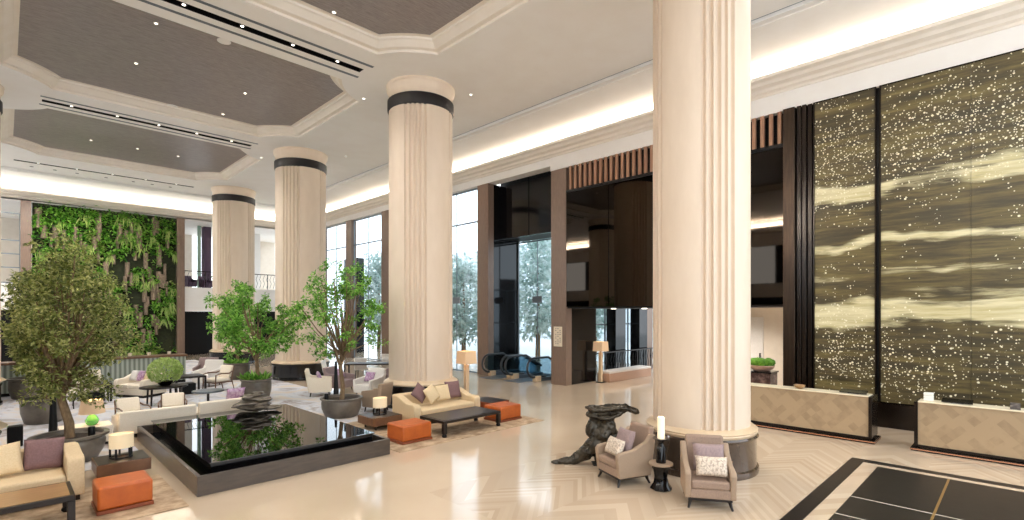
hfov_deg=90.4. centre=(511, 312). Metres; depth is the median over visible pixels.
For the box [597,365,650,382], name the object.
bench
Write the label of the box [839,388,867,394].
tablet
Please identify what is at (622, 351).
railing
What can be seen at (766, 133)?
screen
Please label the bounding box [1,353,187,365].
handrail
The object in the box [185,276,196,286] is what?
armchair
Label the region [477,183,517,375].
pillar
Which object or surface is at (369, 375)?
cushion
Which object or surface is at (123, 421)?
sofa
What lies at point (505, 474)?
floor
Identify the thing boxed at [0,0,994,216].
ceiling
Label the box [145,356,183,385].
bush
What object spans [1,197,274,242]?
ceiling
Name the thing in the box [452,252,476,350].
tree
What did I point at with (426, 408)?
seat cushion
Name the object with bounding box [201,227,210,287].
curtain
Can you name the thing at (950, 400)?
tablet
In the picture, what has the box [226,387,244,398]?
cushion
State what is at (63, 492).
coffee table
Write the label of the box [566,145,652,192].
screen
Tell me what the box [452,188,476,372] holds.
window
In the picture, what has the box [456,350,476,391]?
floor lamp
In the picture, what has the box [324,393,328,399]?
spotlight
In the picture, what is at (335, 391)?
light pole
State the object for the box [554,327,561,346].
wall plaque
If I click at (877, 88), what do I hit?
wall
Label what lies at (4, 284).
wall
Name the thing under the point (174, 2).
track
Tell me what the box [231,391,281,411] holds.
sculpture
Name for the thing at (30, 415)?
potted tree
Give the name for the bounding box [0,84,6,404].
column
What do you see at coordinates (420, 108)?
column
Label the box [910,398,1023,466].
reception desk
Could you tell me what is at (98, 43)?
ceiling
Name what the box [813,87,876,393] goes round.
mural panel
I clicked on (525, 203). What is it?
lintel
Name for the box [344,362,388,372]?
dining table
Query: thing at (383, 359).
dining chair
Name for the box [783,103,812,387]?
wall trim
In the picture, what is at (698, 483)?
seat cushion
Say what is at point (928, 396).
block
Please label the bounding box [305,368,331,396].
armchair
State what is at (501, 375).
plate
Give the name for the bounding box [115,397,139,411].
cushion
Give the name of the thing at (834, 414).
reception desk
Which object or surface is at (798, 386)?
bowl
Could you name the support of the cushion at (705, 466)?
on the chair at (701, 488)
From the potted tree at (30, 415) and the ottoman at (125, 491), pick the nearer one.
the ottoman at (125, 491)
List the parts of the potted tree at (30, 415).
planter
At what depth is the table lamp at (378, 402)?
12.08 m
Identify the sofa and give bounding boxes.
[0,442,84,499]
[111,404,196,436]
[113,372,166,397]
[196,397,241,414]
[392,387,479,423]
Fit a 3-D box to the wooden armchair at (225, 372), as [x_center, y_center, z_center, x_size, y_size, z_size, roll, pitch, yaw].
[-10.408,2.310,18.042,0.745,0.864,0.774,0,0,25]
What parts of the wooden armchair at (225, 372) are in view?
armrest, seat frame, armrest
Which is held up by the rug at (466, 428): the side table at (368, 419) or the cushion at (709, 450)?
the side table at (368, 419)
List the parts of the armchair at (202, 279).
armrest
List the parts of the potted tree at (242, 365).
planter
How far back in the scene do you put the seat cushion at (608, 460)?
8.28 m
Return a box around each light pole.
[48,392,57,431]
[333,361,337,394]
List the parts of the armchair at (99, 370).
backrest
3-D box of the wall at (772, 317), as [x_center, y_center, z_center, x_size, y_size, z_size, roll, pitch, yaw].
[9.405,0.950,18.173,0.200,3.600,8.400,0,0,-45]
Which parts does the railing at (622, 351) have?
handrail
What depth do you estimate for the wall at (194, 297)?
32.12 m
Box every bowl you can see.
[158,380,172,385]
[751,357,775,370]
[794,384,804,388]
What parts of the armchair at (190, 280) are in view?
seat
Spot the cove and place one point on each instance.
(1010, 39)
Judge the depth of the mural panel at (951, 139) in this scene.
11.32 m
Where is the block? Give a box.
[924,392,933,400]
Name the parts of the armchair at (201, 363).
armrest, backrest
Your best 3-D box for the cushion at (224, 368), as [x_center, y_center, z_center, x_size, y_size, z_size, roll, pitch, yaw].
[-10.294,2.088,18.286,0.560,0.420,0.219,0,0,25]
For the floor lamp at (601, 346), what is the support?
on the floor
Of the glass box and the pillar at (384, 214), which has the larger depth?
the pillar at (384, 214)
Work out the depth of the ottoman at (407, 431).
10.77 m
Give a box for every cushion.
[0,441,23,475]
[0,467,65,492]
[23,437,64,470]
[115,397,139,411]
[118,382,139,388]
[128,383,138,388]
[129,370,139,380]
[136,370,145,380]
[162,392,183,406]
[207,377,229,382]
[219,365,232,376]
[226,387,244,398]
[364,372,375,381]
[411,382,425,402]
[419,399,473,414]
[423,384,439,404]
[434,384,450,400]
[444,380,460,397]
[597,365,650,373]
[599,453,615,468]
[605,435,624,455]
[616,426,635,451]
[691,470,729,490]
[692,443,723,468]
[695,455,728,477]
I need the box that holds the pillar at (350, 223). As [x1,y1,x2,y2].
[346,220,355,357]
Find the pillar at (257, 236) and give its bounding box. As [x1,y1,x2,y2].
[255,234,259,288]
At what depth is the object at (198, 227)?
34.07 m
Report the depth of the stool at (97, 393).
15.65 m
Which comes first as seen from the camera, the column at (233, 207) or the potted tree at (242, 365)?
the potted tree at (242, 365)
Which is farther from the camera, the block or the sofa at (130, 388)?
the sofa at (130, 388)
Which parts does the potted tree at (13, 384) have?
planter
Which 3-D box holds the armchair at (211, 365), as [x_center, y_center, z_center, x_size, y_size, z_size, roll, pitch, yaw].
[-11.451,2.265,19.140,0.740,0.953,0.836,0,0,5]
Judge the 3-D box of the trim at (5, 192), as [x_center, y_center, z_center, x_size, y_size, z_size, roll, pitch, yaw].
[-23.752,-6.090,27.570,23.400,0.360,0.620,0,0,-45]
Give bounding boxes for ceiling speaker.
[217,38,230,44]
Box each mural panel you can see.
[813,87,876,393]
[879,48,1023,407]
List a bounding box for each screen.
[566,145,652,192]
[751,111,782,153]
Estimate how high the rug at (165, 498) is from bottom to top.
0.013 m
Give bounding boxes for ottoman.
[91,470,153,515]
[387,418,431,444]
[484,401,521,422]
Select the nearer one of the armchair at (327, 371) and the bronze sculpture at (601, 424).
the bronze sculpture at (601, 424)
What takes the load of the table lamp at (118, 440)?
on the side table at (101, 466)
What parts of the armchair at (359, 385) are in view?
armrest, seat, backrest, armrest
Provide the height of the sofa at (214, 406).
0.600 m
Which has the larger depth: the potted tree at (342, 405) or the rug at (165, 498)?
the potted tree at (342, 405)
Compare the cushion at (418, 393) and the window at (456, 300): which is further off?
the window at (456, 300)
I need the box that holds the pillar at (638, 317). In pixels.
[630,309,646,365]
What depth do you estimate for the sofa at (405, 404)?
12.82 m
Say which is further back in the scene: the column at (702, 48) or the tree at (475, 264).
the tree at (475, 264)
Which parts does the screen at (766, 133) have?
rail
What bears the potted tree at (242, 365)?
on the floor
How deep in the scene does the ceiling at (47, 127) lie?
20.96 m
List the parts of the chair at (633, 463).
seat, armrest, frame, armrest, backrest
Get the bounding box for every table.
[0,481,75,519]
[57,420,112,443]
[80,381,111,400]
[91,450,150,477]
[139,383,187,405]
[169,373,206,392]
[192,388,223,400]
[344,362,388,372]
[358,411,401,429]
[420,406,500,437]
[480,396,508,407]
[649,459,672,491]
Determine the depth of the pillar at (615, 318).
22.87 m
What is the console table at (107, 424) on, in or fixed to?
on the floor
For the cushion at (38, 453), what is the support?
on the sofa at (73, 469)
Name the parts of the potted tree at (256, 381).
planter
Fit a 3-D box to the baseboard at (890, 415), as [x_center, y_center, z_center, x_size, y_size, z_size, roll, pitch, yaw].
[10.186,2.460,11.063,0.150,0.580,6.440,0,0,-45]
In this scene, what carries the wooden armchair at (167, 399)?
on the floor
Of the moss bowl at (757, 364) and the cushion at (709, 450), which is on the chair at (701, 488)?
the cushion at (709, 450)
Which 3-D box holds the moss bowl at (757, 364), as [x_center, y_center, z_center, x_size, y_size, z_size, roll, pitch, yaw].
[7.412,1.518,15.074,0.720,0.384,0.755,0,0,-45]
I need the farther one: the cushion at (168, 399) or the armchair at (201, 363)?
the armchair at (201, 363)
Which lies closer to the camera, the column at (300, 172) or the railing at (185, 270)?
the column at (300, 172)
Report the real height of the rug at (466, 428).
0.013 m
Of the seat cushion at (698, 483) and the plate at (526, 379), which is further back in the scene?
the plate at (526, 379)
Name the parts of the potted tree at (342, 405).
planter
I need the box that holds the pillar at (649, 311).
[647,309,652,368]
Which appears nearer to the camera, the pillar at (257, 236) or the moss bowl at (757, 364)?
the moss bowl at (757, 364)
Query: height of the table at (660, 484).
0.415 m
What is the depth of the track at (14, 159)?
24.51 m
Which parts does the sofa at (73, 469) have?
backrest, armrest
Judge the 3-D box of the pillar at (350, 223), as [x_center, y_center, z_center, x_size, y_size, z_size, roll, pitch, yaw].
[-9.953,-1.475,31.413,0.350,8.450,0.700,0,0,-45]
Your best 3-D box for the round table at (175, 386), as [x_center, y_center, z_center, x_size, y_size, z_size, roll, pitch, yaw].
[-10.522,2.469,15.358,1.240,0.541,0.992,0,0,-45]
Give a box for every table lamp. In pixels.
[78,399,105,425]
[109,431,133,459]
[373,396,386,414]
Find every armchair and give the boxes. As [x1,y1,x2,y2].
[74,369,102,398]
[114,397,151,413]
[158,392,187,407]
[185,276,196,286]
[191,359,223,386]
[192,357,218,370]
[198,276,211,287]
[202,365,234,388]
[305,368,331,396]
[323,366,354,389]
[353,367,385,393]
[361,382,392,411]
[385,368,388,378]
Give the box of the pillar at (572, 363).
[551,168,595,385]
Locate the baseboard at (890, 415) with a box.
[878,402,913,430]
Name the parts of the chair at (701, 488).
armrest, backrest, seat, frame, armrest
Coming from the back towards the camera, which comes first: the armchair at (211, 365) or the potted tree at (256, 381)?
the armchair at (211, 365)
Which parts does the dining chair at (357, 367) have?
backrest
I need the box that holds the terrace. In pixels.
[328,329,629,363]
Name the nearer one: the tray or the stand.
the tray
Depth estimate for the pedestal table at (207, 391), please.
15.06 m
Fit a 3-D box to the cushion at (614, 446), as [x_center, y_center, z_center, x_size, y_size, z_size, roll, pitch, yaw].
[1.674,2.175,8.273,0.180,0.256,0.440,0,0,-22]
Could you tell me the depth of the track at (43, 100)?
17.98 m
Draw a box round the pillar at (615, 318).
[606,309,625,368]
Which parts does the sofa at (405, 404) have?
armrest, backrest, armrest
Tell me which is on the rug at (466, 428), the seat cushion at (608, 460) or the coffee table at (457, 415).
the coffee table at (457, 415)
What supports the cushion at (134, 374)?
on the sofa at (130, 388)
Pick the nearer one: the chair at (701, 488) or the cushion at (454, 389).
the chair at (701, 488)
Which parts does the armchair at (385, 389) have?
armrest, backrest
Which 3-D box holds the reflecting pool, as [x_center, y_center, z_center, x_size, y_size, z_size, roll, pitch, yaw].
[-5.247,2.540,10.451,3.280,0.420,4.840,0,0,-45]
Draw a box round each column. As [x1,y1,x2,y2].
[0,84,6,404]
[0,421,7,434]
[209,185,255,364]
[271,146,329,380]
[383,75,457,408]
[646,0,759,480]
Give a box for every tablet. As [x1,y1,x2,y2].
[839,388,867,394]
[941,397,973,404]
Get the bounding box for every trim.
[0,0,357,136]
[1,108,259,179]
[1,187,274,227]
[243,0,528,54]
[326,0,1023,221]
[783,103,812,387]
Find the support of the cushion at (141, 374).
on the sofa at (130, 388)
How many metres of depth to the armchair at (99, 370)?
16.65 m
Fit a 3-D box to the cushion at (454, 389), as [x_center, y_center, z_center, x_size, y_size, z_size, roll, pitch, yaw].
[-1.603,2.070,13.770,0.460,0.438,0.211,0,0,-37]
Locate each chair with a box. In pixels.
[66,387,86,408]
[321,360,326,370]
[354,358,368,378]
[382,358,388,368]
[595,421,654,487]
[680,434,736,511]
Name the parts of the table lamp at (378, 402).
lamp shade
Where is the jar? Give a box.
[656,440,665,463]
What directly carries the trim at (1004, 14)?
attached to the cove
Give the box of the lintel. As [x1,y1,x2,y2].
[500,171,550,241]
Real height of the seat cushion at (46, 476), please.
0.140 m
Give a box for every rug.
[0,474,188,519]
[352,415,542,452]
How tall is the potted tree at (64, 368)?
4.284 m
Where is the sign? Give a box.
[1010,402,1020,409]
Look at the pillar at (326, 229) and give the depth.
34.08 m
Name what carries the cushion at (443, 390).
on the sofa at (405, 404)
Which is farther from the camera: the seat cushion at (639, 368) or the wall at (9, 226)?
the wall at (9, 226)
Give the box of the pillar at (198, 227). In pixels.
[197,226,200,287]
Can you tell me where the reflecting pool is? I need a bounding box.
[137,404,389,496]
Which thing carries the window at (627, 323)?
on the floor
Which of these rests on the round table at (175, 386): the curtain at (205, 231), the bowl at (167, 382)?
the bowl at (167, 382)
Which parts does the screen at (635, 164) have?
rail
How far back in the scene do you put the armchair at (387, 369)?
17.20 m
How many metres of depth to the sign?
9.22 m
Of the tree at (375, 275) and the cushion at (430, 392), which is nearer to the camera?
the cushion at (430, 392)
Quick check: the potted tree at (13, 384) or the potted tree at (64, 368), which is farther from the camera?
the potted tree at (13, 384)
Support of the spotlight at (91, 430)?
in the potted tree at (64, 368)
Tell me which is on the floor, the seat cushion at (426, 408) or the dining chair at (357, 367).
the dining chair at (357, 367)
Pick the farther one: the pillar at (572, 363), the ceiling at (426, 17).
the pillar at (572, 363)
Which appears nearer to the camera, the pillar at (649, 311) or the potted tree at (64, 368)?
the potted tree at (64, 368)
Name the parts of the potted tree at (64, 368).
planter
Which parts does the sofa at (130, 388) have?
armrest, seat, armrest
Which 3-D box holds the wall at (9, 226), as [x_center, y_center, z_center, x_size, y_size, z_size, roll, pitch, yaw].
[-27.683,-1.600,34.754,22.000,8.700,0.300,0,0,-45]
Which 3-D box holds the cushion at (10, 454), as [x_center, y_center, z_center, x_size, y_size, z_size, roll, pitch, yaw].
[-7.290,2.100,7.205,0.538,0.458,0.252,0,0,-45]
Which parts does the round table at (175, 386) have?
leg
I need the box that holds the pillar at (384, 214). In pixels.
[381,210,388,361]
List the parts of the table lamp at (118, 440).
lamp shade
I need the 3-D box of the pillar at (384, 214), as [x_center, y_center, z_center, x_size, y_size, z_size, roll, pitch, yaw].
[-6.954,-1.475,28.415,0.350,8.450,0.780,0,0,-45]
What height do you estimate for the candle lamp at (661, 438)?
0.710 m
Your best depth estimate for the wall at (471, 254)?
60.97 m
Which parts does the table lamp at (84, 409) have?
lamp shade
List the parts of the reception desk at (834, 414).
trim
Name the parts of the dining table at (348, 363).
frame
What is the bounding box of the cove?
[326,0,1023,227]
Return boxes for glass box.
[566,147,782,308]
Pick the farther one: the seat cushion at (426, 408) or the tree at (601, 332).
the tree at (601, 332)
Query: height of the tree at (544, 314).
7.959 m
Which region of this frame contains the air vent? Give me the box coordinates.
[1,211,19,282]
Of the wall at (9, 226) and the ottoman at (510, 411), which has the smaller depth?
the ottoman at (510, 411)
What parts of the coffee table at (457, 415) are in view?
leg, frame, leg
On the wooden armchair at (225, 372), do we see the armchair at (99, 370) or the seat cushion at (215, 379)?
the seat cushion at (215, 379)
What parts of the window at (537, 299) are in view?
escalator balustrade, escalator balustrade, escalator balustrade, escalator balustrade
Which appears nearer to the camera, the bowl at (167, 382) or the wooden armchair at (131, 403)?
the wooden armchair at (131, 403)
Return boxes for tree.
[0,228,147,461]
[0,267,92,424]
[6,302,40,399]
[204,279,310,395]
[206,293,256,379]
[288,257,389,418]
[362,250,380,348]
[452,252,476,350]
[467,252,522,318]
[520,238,550,356]
[541,273,603,340]
[596,309,629,354]
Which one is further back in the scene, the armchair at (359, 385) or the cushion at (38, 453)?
the armchair at (359, 385)
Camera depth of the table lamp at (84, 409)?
10.50 m
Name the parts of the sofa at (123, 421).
armrest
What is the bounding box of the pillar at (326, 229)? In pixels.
[326,229,326,348]
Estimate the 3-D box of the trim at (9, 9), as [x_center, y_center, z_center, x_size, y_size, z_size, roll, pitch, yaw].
[-9.415,-6.890,15.001,8.140,0.280,6.810,0,0,-45]
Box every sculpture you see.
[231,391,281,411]
[551,403,639,465]
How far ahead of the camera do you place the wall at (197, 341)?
33.85 m
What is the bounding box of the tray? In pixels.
[652,436,669,440]
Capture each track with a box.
[14,159,191,186]
[39,95,256,148]
[139,0,373,77]
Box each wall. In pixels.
[1,181,274,229]
[1,217,274,306]
[1,283,16,309]
[1,310,274,361]
[20,200,184,358]
[185,287,274,311]
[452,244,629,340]
[751,308,782,385]
[877,88,910,404]
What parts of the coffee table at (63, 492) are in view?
leg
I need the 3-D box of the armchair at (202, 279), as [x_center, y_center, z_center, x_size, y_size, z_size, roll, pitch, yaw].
[-19.983,-1.968,33.113,0.695,0.843,0.600,0,0,25]
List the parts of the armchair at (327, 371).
backrest, armrest, seat, armrest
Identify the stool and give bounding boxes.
[7,424,22,445]
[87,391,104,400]
[181,382,195,393]
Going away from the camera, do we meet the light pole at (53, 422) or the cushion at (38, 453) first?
the cushion at (38, 453)
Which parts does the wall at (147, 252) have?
post, post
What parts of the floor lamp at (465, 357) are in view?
lamp shade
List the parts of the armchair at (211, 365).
armrest, seat, backrest, armrest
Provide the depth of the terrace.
43.22 m
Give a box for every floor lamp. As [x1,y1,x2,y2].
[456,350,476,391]
[593,341,608,382]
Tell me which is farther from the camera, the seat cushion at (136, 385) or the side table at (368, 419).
the seat cushion at (136, 385)
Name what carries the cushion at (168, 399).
on the wooden armchair at (167, 399)
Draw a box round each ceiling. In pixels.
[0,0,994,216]
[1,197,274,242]
[13,108,246,171]
[18,0,342,125]
[301,0,482,34]
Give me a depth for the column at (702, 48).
8.52 m
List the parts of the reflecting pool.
tank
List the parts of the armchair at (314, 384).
backrest, armrest, armrest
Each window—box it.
[326,223,345,355]
[354,213,380,360]
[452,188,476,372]
[481,238,550,381]
[596,309,629,369]
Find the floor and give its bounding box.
[0,342,1023,519]
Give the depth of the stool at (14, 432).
10.37 m
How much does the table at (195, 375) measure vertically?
0.626 m
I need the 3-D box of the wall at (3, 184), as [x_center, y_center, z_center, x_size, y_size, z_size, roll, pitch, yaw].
[-23.723,-6.275,28.320,24.500,0.950,0.400,0,0,-45]
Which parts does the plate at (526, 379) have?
plate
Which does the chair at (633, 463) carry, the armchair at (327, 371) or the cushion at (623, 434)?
the cushion at (623, 434)
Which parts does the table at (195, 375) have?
frame, leg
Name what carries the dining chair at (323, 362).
on the floor
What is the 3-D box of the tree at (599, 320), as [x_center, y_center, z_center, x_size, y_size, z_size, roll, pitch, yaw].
[3.616,-0.620,26.930,3.836,6.958,3.976,0,0,19]
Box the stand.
[751,369,778,384]
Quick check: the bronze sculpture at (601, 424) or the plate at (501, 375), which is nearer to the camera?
the bronze sculpture at (601, 424)
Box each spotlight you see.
[88,426,94,435]
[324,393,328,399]
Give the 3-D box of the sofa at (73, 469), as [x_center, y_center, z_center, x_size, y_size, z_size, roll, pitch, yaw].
[-7.615,2.395,6.823,2.800,0.680,1.018,0,0,-45]
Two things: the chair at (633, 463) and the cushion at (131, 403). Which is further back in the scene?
the cushion at (131, 403)
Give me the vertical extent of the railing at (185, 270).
1.050 m
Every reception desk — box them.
[751,383,880,444]
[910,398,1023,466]
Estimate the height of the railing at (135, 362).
1.120 m
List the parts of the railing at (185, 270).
handrail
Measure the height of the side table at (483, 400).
0.305 m
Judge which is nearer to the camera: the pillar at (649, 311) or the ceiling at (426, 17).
the ceiling at (426, 17)
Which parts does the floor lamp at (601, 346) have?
lamp shade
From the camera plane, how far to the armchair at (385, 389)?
13.98 m
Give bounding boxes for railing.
[1,353,187,396]
[185,270,274,289]
[596,347,652,373]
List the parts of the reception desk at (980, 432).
trim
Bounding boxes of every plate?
[479,371,524,378]
[503,374,550,382]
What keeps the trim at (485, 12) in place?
attached to the ceiling at (543, 71)
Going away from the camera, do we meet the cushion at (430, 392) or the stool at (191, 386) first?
the cushion at (430, 392)
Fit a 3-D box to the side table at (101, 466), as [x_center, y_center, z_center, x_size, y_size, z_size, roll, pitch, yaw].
[-6.590,2.586,8.570,0.720,0.305,0.700,0,0,-45]
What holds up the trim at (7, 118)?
attached to the ceiling at (543, 71)
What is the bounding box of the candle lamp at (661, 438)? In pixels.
[652,416,669,463]
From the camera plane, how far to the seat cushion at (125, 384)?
16.52 m
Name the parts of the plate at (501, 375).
plate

